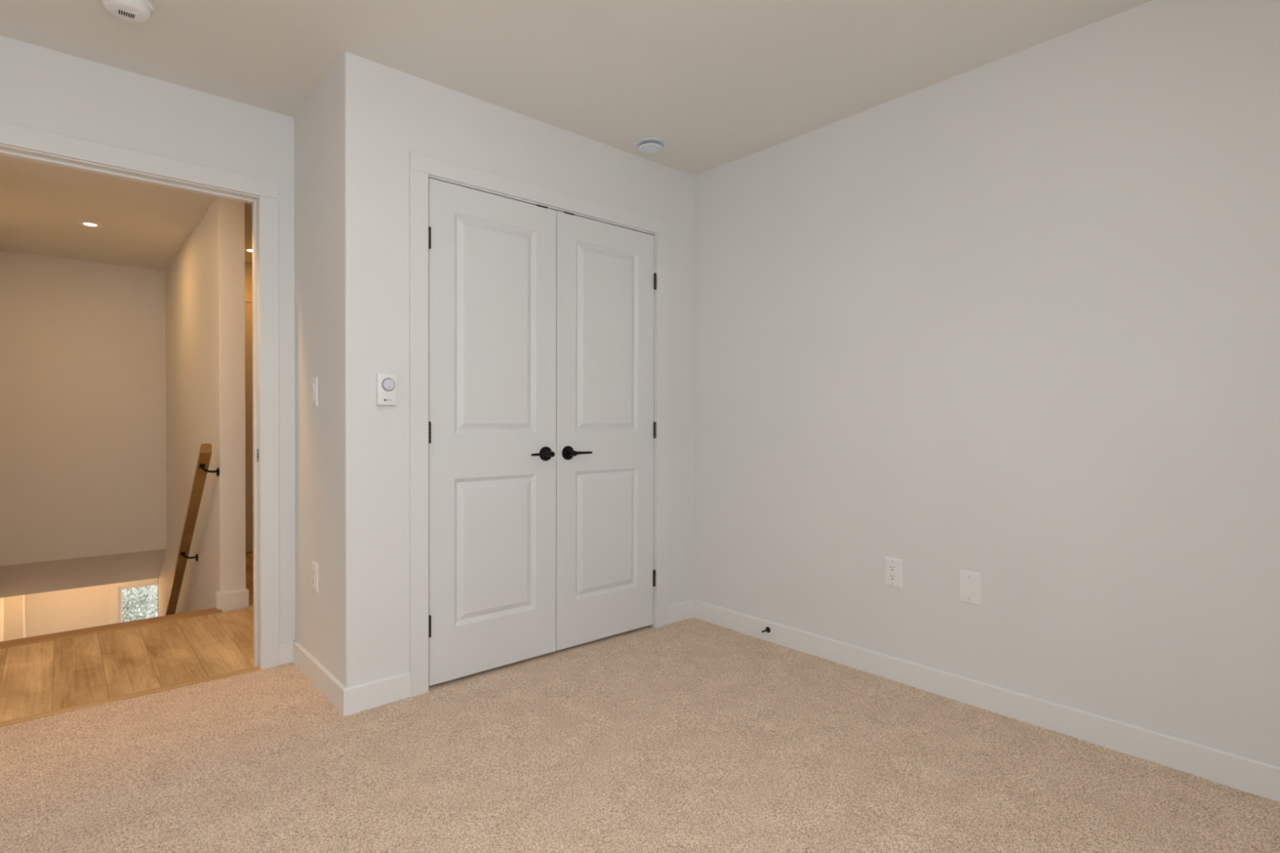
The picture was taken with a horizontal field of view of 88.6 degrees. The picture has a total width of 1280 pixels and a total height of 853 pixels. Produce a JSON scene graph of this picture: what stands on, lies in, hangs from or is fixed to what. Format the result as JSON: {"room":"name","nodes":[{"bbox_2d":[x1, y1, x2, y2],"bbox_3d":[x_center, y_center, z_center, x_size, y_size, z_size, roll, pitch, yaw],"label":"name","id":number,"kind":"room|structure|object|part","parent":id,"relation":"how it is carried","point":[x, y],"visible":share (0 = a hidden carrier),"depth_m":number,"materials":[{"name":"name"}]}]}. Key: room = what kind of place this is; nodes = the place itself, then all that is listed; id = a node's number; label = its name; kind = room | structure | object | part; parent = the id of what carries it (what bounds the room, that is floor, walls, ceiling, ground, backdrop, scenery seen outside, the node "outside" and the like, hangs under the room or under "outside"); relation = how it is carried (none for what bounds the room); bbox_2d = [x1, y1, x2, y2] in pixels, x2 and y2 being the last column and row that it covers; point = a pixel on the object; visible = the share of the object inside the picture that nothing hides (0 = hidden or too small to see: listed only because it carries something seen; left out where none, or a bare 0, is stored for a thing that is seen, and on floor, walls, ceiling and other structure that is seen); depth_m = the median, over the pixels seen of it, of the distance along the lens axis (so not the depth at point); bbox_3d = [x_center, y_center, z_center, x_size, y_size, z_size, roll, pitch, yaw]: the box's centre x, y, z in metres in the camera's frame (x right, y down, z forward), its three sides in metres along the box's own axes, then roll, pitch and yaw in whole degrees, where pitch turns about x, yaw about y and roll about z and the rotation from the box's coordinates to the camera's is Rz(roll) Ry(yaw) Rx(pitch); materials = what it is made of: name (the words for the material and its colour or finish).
{"room":"empty bedroom","nodes":[
{"label":"empty bedroom","id":0,"kind":"room"},
{"bbox_2d":[0,597,4,641],"bbox_3d":[-5.209,1.243,4.279,1.380,5.182,4.380,0,1,-41],"label":"wall","id":1,"kind":"structure","parent":0,"point":[2,623],"depth_m":5.66,"materials":[{"name":"paint"}]},
{"bbox_2d":[3,595,26,640],"bbox_3d":[-5.883,2.515,6.054,0.307,2.600,0.650,0,1,-41],"label":"wall","id":2,"kind":"structure","parent":0,"point":[14,607],"depth_m":5.87,"materials":[{"name":"paint"}]},
{"bbox_2d":[26,584,109,637],"bbox_3d":[-5.513,2.508,6.914,4.400,2.600,0.150,0,1,-41],"label":"wall","id":3,"kind":"structure","parent":0,"point":[73,609],"depth_m":6.59,"materials":[{"name":"paint"}]},
{"bbox_2d":[109,577,157,624],"bbox_3d":[-5.079,2.320,7.185,1.140,1.433,0.015,0,1,-41],"label":"window frame","id":4,"kind":"structure","parent":3,"relation":"attached to","point":[113,588],"depth_m":6.83,"materials":[{"name":"paint"}]},
{"bbox_2d":[118,582,157,622],"bbox_3d":[-5.124,2.317,7.235,0.990,1.278,0.060,0,1,-41],"label":"window","id":5,"kind":"structure","parent":3,"relation":"in","point":[120,589],"depth_m":6.90,"materials":[{"name":"white plastic"}]},
{"bbox_2d":[0,250,166,598],"bbox_3d":[-4.756,0.029,5.585,1.097,2.777,0.800,0,1,-41],"label":"wall","id":6,"kind":"structure","parent":0,"point":[83,448],"depth_m":5.29,"materials":[{"name":"paint"}]},
{"bbox_2d":[0,155,252,271],"bbox_3d":[-3.073,-1.421,4.162,4.450,0.200,3.735,0,1,-41],"label":"ceiling","id":7,"kind":"structure","parent":0,"point":[145,225],"depth_m":4.13,"materials":[{"name":"paint"}]},
{"bbox_2d":[76,221,102,227],"bbox_3d":[-3.593,-1.320,4.287,0.132,0.007,0.132,0,1,-41],"label":"recessed light","id":8,"kind":"object","parent":7,"relation":"in","point":[87,224],"visible":1,"depth_m":4.28,"materials":[{"name":"white plastic"}]},
{"bbox_2d":[244,248,252,253],"bbox_3d":[-2.924,-1.325,4.945,0.132,0.007,0.132,0,1,-41],"label":"recessed light","id":9,"kind":"object","parent":7,"relation":"in","point":[247,250],"visible":0.27,"depth_m":4.92,"materials":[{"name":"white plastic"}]},
{"bbox_2d":[0,35,295,642],"bbox_3d":[-1.716,-0.148,2.881,4.120,2.510,0.115,0,1,-41],"label":"wall","id":10,"kind":"structure","parent":0,"point":[42,88],"depth_m":2.67,"materials":[{"name":"paint"}]},
{"bbox_2d":[0,144,260,667],"bbox_3d":[-2.018,0.037,2.617,0.881,2.084,0.115,0,1,-41],"label":"trim","id":11,"kind":"structure","parent":10,"relation":"attached to","point":[5,150],"depth_m":2.86,"materials":[{"name":"paint"}]},
{"bbox_2d":[0,666,260,727],"bbox_3d":[-1.990,1.062,2.592,0.856,0.014,0.048,0,1,-41],"label":"trim","id":12,"kind":"structure","parent":10,"relation":"attached to","point":[31,717],"depth_m":2.56,"materials":[{"name":"brown wood"}]},
{"bbox_2d":[0,121,279,669],"bbox_3d":[-2.019,-0.003,2.615,1.011,2.143,0.145,0,1,-41],"label":"trim","id":13,"kind":"structure","parent":10,"relation":"attached to","point":[11,135],"depth_m":2.86,"materials":[{"name":"paint"}]},
{"bbox_2d":[157,196,245,616],"bbox_3d":[-3.421,1.241,5.005,0.127,5.182,3.238,0,1,-41],"label":"wall","id":14,"kind":"structure","parent":0,"point":[205,281],"depth_m":4.04,"materials":[{"name":"paint"}]},
{"bbox_2d":[0,607,222,648],"bbox_3d":[-2.800,1.141,3.398,1.067,0.196,0.132,0,1,-41],"label":"trim","id":15,"kind":"structure","parent":14,"relation":"attached to","point":[86,631],"depth_m":3.39,"materials":[{"name":"brown wood"}]},
{"bbox_2d":[164,443,219,615],"bbox_3d":[-3.465,1.367,4.884,0.100,2.574,3.244,0,1,-41],"label":"handrail","id":16,"kind":"object","parent":14,"relation":"attached to","point":[202,470],"visible":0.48,"depth_m":4.09,"materials":[{"name":"brown wood"}]},
{"bbox_3d":[-2.979,0.854,4.335,0.081,0.044,0.012,0,1,-41],"label":"bracket arm","id":17,"kind":"part","parent":16,"relation":"part of","materials":[{"name":"black metal"}]},
{"bbox_3d":[-2.451,0.243,3.733,0.081,0.044,0.012,0,1,-41],"label":"bracket arm","id":18,"kind":"part","parent":16,"relation":"part of","materials":[{"name":"black metal"}]},
{"bbox_2d":[215,587,248,612],"bbox_3d":[-2.923,1.001,4.439,0.153,0.115,1.761,0,1,-41],"label":"baseboard","id":19,"kind":"structure","parent":14,"relation":"attached to","point":[234,600],"depth_m":3.78,"materials":[{"name":"paint"}]},
{"bbox_2d":[244,262,253,552],"bbox_3d":[-2.805,-0.065,5.785,1.810,2.582,0.120,0,1,-41],"label":"wall","id":20,"kind":"structure","parent":0,"point":[248,267],"depth_m":5.35,"materials":[{"name":"paint"}]},
{"bbox_2d":[244,292,253,551],"bbox_3d":[-2.933,-0.032,5.568,0.910,2.120,0.037,0,1,-41],"label":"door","id":21,"kind":"structure","parent":20,"relation":"in","point":[248,296],"depth_m":5.33,"materials":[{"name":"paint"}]},
{"bbox_3d":[-2.940,-0.032,5.576,0.910,2.120,0.015,0,1,-41],"label":"casing","id":22,"kind":"part","parent":21,"relation":"part of","materials":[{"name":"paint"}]},
{"bbox_2d":[293,52,693,688],"bbox_3d":[-0.628,-0.149,3.294,1.842,2.510,0.705,0,1,-41],"label":"wall","id":23,"kind":"structure","parent":0,"point":[355,135],"depth_m":2.57,"materials":[{"name":"paint"}]},
{"bbox_2d":[311,377,317,406],"bbox_3d":[-1.348,-0.143,2.709,0.012,0.121,0.078,0,1,-41],"label":"light switch","id":24,"kind":"object","parent":23,"relation":"attached to","point":[314,380],"visible":1,"depth_m":2.69,"materials":[{"name":"white plastic"}]},
{"bbox_2d":[311,560,318,593],"bbox_3d":[-1.348,0.623,2.716,0.009,0.121,0.078,0,1,-41],"label":"wall outlet","id":25,"kind":"object","parent":23,"relation":"attached to","point":[314,565],"visible":1,"depth_m":2.70,"materials":[{"name":"white plastic"}]},
{"bbox_2d":[312,568,315,586],"bbox_3d":[-1.350,0.623,2.714,0.003,0.067,0.033,0,1,-41],"label":"receptacle","id":26,"kind":"object","parent":25,"relation":"attached to","point":[313,570],"depth_m":2.71,"materials":[{"name":"grey plastic"}]},
{"bbox_2d":[376,373,396,405],"bbox_3d":[-0.965,-0.142,2.502,0.072,0.120,0.036,0,1,-41],"label":"thermostat","id":27,"kind":"object","parent":23,"relation":"attached to","point":[386,384],"visible":1,"depth_m":2.49,"materials":[{"name":"white plastic"}]},
{"bbox_2d":[280,599,693,716],"bbox_3d":[-1.417,1.023,2.603,3.950,0.115,0.718,0,1,-41],"label":"baseboard","id":28,"kind":"structure","parent":23,"relation":"attached to","point":[349,700],"depth_m":2.55,"materials":[{"name":"paint"}]},
{"bbox_2d":[428,177,555,685],"bbox_3d":[-0.612,0.022,2.824,0.617,2.045,0.096,0,1,-41],"label":"door","id":29,"kind":"structure","parent":23,"relation":"in","point":[492,258],"depth_m":2.81,"materials":[{"name":"paint"}]},
{"bbox_3d":[-0.437,0.124,2.927,0.105,0.017,0.013,0,1,-41],"label":"lever","id":30,"kind":"part","parent":29,"relation":"part of","materials":[{"name":"black metal"}]},
{"bbox_3d":[-0.429,0.125,2.998,0.066,0.066,0.010,0,1,-41],"label":"handle","id":31,"kind":"part","parent":29,"relation":"part of","materials":[{"name":"black metal"}]},
{"bbox_2d":[408,151,668,697],"bbox_3d":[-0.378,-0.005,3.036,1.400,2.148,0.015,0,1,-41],"label":"trim","id":32,"kind":"structure","parent":23,"relation":"attached to","point":[420,166],"depth_m":2.61,"materials":[{"name":"paint"}]},
{"bbox_2d":[555,210,656,650],"bbox_3d":[-0.145,0.020,3.236,0.618,2.045,0.096,0,1,-41],"label":"door","id":33,"kind":"structure","parent":23,"relation":"in","point":[606,277],"depth_m":3.22,"materials":[{"name":"paint"}]},
{"bbox_3d":[-0.336,0.124,3.080,0.066,0.066,0.010,0,1,-41],"label":"handle","id":34,"kind":"part","parent":33,"relation":"part of","materials":[{"name":"black metal"}]},
{"bbox_3d":[-0.265,0.123,3.079,0.105,0.017,0.013,0,1,-42],"label":"lever","id":35,"kind":"part","parent":33,"relation":"part of","materials":[{"name":"black metal"}]},
{"bbox_2d":[0,0,1152,176],"bbox_3d":[-0.386,-1.425,1.418,4.190,0.120,3.935,0,1,-41],"label":"ceiling","id":36,"kind":"structure","parent":0,"point":[721,82],"depth_m":2.38,"materials":[{"name":"paint"}]},
{"bbox_2d":[101,0,154,22],"bbox_3d":[-1.658,-1.352,2.119,0.144,0.046,0.144,0,1,-41],"label":"smoke detector","id":37,"kind":"object","parent":36,"relation":"attached to","point":[131,11],"visible":1,"depth_m":2.11,"materials":[{"name":"white plastic"}]},
{"bbox_2d":[118,9,134,18],"bbox_3d":[-1.658,-1.332,2.119,0.039,0.003,0.024,0,1,-41],"label":"grille","id":38,"kind":"object","parent":37,"relation":"attached to","point":[126,14],"depth_m":2.12,"materials":[{"name":"grey plastic"}]},
{"bbox_2d":[634,137,666,154],"bbox_3d":[0.052,-1.365,3.209,0.160,0.033,0.160,0,1,-41],"label":"ceiling vent","id":39,"kind":"object","parent":36,"relation":"in","point":[650,145],"visible":1,"depth_m":3.18,"materials":[{"name":"white plastic"}]},
{"bbox_2d":[0,551,1279,852],"bbox_3d":[-1.534,1.161,2.473,4.302,0.202,6.752,0,1,-41],"label":"floor","id":40,"kind":"structure","parent":0,"point":[692,735],"depth_m":2.08,"materials":[{"name":"carpet"}]},
{"bbox_2d":[692,0,1279,766],"bbox_3d":[0.099,-0.068,3.953,0.120,2.840,7.070,0,1,-41],"label":"wall","id":41,"kind":"structure","parent":0,"point":[1013,320],"depth_m":2.38,"materials":[{"name":"paint"}]},
{"bbox_2d":[758,626,770,634],"bbox_3d":[0.606,1.005,3.220,0.074,0.029,0.029,0,1,-41],"label":"door stop","id":42,"kind":"object","parent":41,"relation":"attached to","point":[767,629],"visible":1,"depth_m":3.23,"materials":[{"name":"black metal"}]},
{"bbox_2d":[884,556,902,588],"bbox_3d":[1.066,0.616,2.765,0.009,0.121,0.078,0,1,-41],"label":"wall outlet","id":43,"kind":"object","parent":41,"relation":"attached to","point":[893,566],"visible":1,"depth_m":2.76,"materials":[{"name":"white plastic"}]},
{"bbox_2d":[888,564,896,581],"bbox_3d":[1.064,0.616,2.763,0.003,0.067,0.033,0,1,-41],"label":"receptacle","id":44,"kind":"object","parent":43,"relation":"attached to","point":[892,567],"depth_m":2.76,"materials":[{"name":"grey plastic"}]},
{"bbox_2d":[958,569,981,606],"bbox_3d":[1.271,0.623,2.533,0.009,0.127,0.081,0,1,-41],"label":"blank plate","id":45,"kind":"object","parent":41,"relation":"attached to","point":[969,585],"visible":1,"depth_m":2.53,"materials":[{"name":"white plastic"}]},
{"bbox_2d":[692,599,1279,801],"bbox_3d":[1.297,1.032,2.503,0.013,0.115,3.050,0,1,-41],"label":"baseboard","id":46,"kind":"structure","parent":41,"relation":"attached to","point":[1255,777],"depth_m":2.37,"materials":[{"name":"paint"}]},
{"label":"outside","id":47,"kind":"structure","parent":0,"visible":0},
{"bbox_3d":[-7.215,4.042,10.666,10.000,0.250,7.600,0,1,-41],"label":"ground","id":48,"kind":"structure","parent":47,"visible":0},
{"bbox_2d":[122,584,158,622],"bbox_3d":[-6.447,2.352,8.434,1.513,3.210,1.743,0,1,-41],"label":"shrub","id":49,"kind":"object","parent":48,"relation":"on","point":[150,595],"visible":0.16,"depth_m":8.12,"materials":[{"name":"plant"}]}
]}

